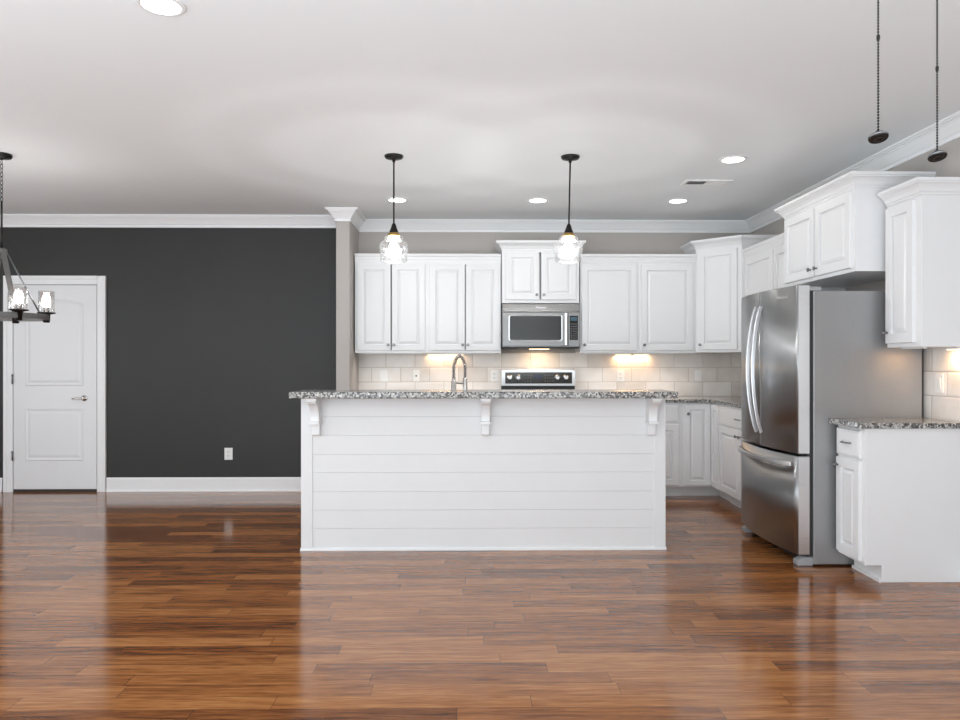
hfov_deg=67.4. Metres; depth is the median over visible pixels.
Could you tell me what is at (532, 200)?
recessed light
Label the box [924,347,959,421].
backsplash
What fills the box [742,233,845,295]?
upper cabinet
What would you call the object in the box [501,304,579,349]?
microwave
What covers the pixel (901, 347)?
light
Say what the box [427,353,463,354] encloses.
light
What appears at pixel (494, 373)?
wall outlet
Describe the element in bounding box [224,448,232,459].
wall outlet
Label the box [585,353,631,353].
light
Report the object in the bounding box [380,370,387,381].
wall switch
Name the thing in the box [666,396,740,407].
countertop
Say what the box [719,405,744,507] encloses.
base cabinet
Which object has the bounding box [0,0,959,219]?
ceiling
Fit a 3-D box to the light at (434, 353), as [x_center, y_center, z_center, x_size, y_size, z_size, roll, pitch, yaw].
[-0.157,-0.074,7.161,0.606,0.010,0.025,0,0,-1]
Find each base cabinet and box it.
[666,403,682,495]
[680,403,731,500]
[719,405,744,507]
[833,425,959,582]
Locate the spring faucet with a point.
(453, 382)
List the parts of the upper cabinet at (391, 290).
door, crown, door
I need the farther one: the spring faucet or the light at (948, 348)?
the spring faucet
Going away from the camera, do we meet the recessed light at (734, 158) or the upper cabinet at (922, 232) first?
the upper cabinet at (922, 232)
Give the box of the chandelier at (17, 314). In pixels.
[0,152,55,323]
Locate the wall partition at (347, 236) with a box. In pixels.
[336,221,358,389]
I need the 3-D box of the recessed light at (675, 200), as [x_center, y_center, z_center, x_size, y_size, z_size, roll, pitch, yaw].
[1.780,-1.439,6.476,0.192,0.008,0.192,0,0,-1]
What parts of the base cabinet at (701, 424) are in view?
door, door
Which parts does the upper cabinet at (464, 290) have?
door, crown, door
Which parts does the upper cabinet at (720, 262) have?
door, crown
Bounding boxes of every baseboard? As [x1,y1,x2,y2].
[0,478,2,491]
[106,477,300,491]
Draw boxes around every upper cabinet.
[355,253,426,353]
[427,254,500,354]
[495,240,585,304]
[575,254,638,354]
[633,254,696,354]
[680,235,776,352]
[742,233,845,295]
[774,171,935,287]
[878,177,959,349]
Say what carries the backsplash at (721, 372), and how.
attached to the wall at (369, 242)
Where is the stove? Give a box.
[501,369,574,389]
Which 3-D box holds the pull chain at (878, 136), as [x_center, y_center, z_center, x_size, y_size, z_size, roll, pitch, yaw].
[0.780,-0.709,1.411,0.037,0.558,0.036,0,0,-1]
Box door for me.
[11,285,96,488]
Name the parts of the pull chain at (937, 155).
bead chain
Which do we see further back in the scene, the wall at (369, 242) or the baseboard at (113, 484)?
the wall at (369, 242)
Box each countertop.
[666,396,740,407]
[829,418,959,428]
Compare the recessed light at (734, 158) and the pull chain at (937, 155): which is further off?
the recessed light at (734, 158)
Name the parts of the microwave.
door, window trim, vent panel, handle, control panel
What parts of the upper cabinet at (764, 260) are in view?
door, crown, door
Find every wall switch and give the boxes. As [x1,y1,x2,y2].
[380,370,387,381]
[694,370,701,380]
[935,374,943,392]
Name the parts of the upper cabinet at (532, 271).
door, crown, door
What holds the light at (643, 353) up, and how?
attached to the upper cabinet at (667, 282)
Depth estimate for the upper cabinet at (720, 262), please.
6.94 m
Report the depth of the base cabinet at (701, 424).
6.83 m
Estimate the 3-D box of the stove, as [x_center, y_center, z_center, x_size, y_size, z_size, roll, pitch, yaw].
[0.599,0.674,7.059,0.762,1.192,0.710,0,0,-1]
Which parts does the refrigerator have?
door, handle, handle, handle, freezer drawer, door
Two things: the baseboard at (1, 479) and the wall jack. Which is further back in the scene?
the wall jack
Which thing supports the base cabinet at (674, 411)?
on the floor
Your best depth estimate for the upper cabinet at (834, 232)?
4.75 m
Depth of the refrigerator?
4.57 m
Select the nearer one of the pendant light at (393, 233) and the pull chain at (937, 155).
the pull chain at (937, 155)
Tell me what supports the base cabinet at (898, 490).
on the floor
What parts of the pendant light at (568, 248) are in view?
bulb, rod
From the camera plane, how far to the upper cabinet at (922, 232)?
4.17 m
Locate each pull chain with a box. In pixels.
[868,0,888,143]
[927,0,946,161]
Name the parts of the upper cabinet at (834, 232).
door, door, crown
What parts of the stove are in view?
control panel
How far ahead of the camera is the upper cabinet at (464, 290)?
7.08 m
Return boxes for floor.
[0,492,959,719]
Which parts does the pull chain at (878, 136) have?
bead chain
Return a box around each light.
[135,0,186,16]
[384,153,402,254]
[386,197,407,202]
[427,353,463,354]
[434,353,494,353]
[527,198,548,202]
[561,154,579,254]
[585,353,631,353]
[643,353,687,353]
[667,198,688,203]
[719,155,746,163]
[901,347,926,348]
[945,347,959,349]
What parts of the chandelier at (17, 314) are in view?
rod, chain, bulb, tie rod, bulb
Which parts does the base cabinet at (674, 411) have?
drawer, door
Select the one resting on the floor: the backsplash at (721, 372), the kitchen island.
the kitchen island
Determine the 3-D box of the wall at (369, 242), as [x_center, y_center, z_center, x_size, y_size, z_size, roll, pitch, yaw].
[0.877,-0.071,7.543,4.256,2.743,0.200,0,0,-1]
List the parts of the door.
panel, panel, handle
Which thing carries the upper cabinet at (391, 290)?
attached to the wall at (369, 242)
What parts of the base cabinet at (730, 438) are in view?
door, drawer, door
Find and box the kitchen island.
[300,398,666,550]
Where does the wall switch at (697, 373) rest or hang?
attached to the wall at (369, 242)
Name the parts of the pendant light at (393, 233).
rod, bulb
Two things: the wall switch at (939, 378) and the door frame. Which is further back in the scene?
the door frame
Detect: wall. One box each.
[0,227,335,491]
[359,232,749,352]
[750,138,959,417]
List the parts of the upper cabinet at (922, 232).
door, crown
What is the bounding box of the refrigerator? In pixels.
[738,285,921,565]
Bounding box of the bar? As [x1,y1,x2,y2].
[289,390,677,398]
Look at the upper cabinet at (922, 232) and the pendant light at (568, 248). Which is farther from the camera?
the pendant light at (568, 248)
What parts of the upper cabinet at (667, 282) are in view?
door, crown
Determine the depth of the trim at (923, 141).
7.15 m
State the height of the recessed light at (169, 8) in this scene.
0.008 m
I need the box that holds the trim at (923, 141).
[3,110,959,232]
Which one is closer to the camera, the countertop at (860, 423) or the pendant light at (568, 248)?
the countertop at (860, 423)
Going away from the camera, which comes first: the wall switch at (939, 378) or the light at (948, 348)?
the light at (948, 348)
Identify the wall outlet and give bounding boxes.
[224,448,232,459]
[491,370,497,381]
[617,370,623,380]
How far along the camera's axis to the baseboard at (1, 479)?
7.14 m
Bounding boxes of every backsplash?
[359,353,740,395]
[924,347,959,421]
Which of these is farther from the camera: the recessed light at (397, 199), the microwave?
the microwave
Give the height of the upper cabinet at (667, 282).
0.993 m
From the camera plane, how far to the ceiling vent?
5.82 m
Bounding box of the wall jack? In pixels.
[413,370,418,381]
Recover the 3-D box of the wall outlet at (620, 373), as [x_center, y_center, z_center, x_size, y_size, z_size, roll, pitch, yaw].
[1.452,0.153,7.434,0.072,0.118,0.010,0,0,-1]
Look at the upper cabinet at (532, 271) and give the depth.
7.04 m
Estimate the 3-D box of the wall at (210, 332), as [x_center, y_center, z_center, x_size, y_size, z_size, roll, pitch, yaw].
[-3.839,-0.071,7.267,4.925,2.743,0.200,0,0,-1]
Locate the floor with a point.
(114, 605)
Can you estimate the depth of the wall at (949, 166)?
4.63 m
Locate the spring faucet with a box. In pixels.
[451,354,467,389]
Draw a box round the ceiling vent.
[681,180,732,185]
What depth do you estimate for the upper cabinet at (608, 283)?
7.10 m
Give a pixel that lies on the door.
(54, 376)
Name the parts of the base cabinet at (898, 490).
door, drawer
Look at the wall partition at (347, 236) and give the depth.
6.85 m
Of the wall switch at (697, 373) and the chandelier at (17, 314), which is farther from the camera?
the wall switch at (697, 373)
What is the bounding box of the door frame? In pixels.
[3,276,105,491]

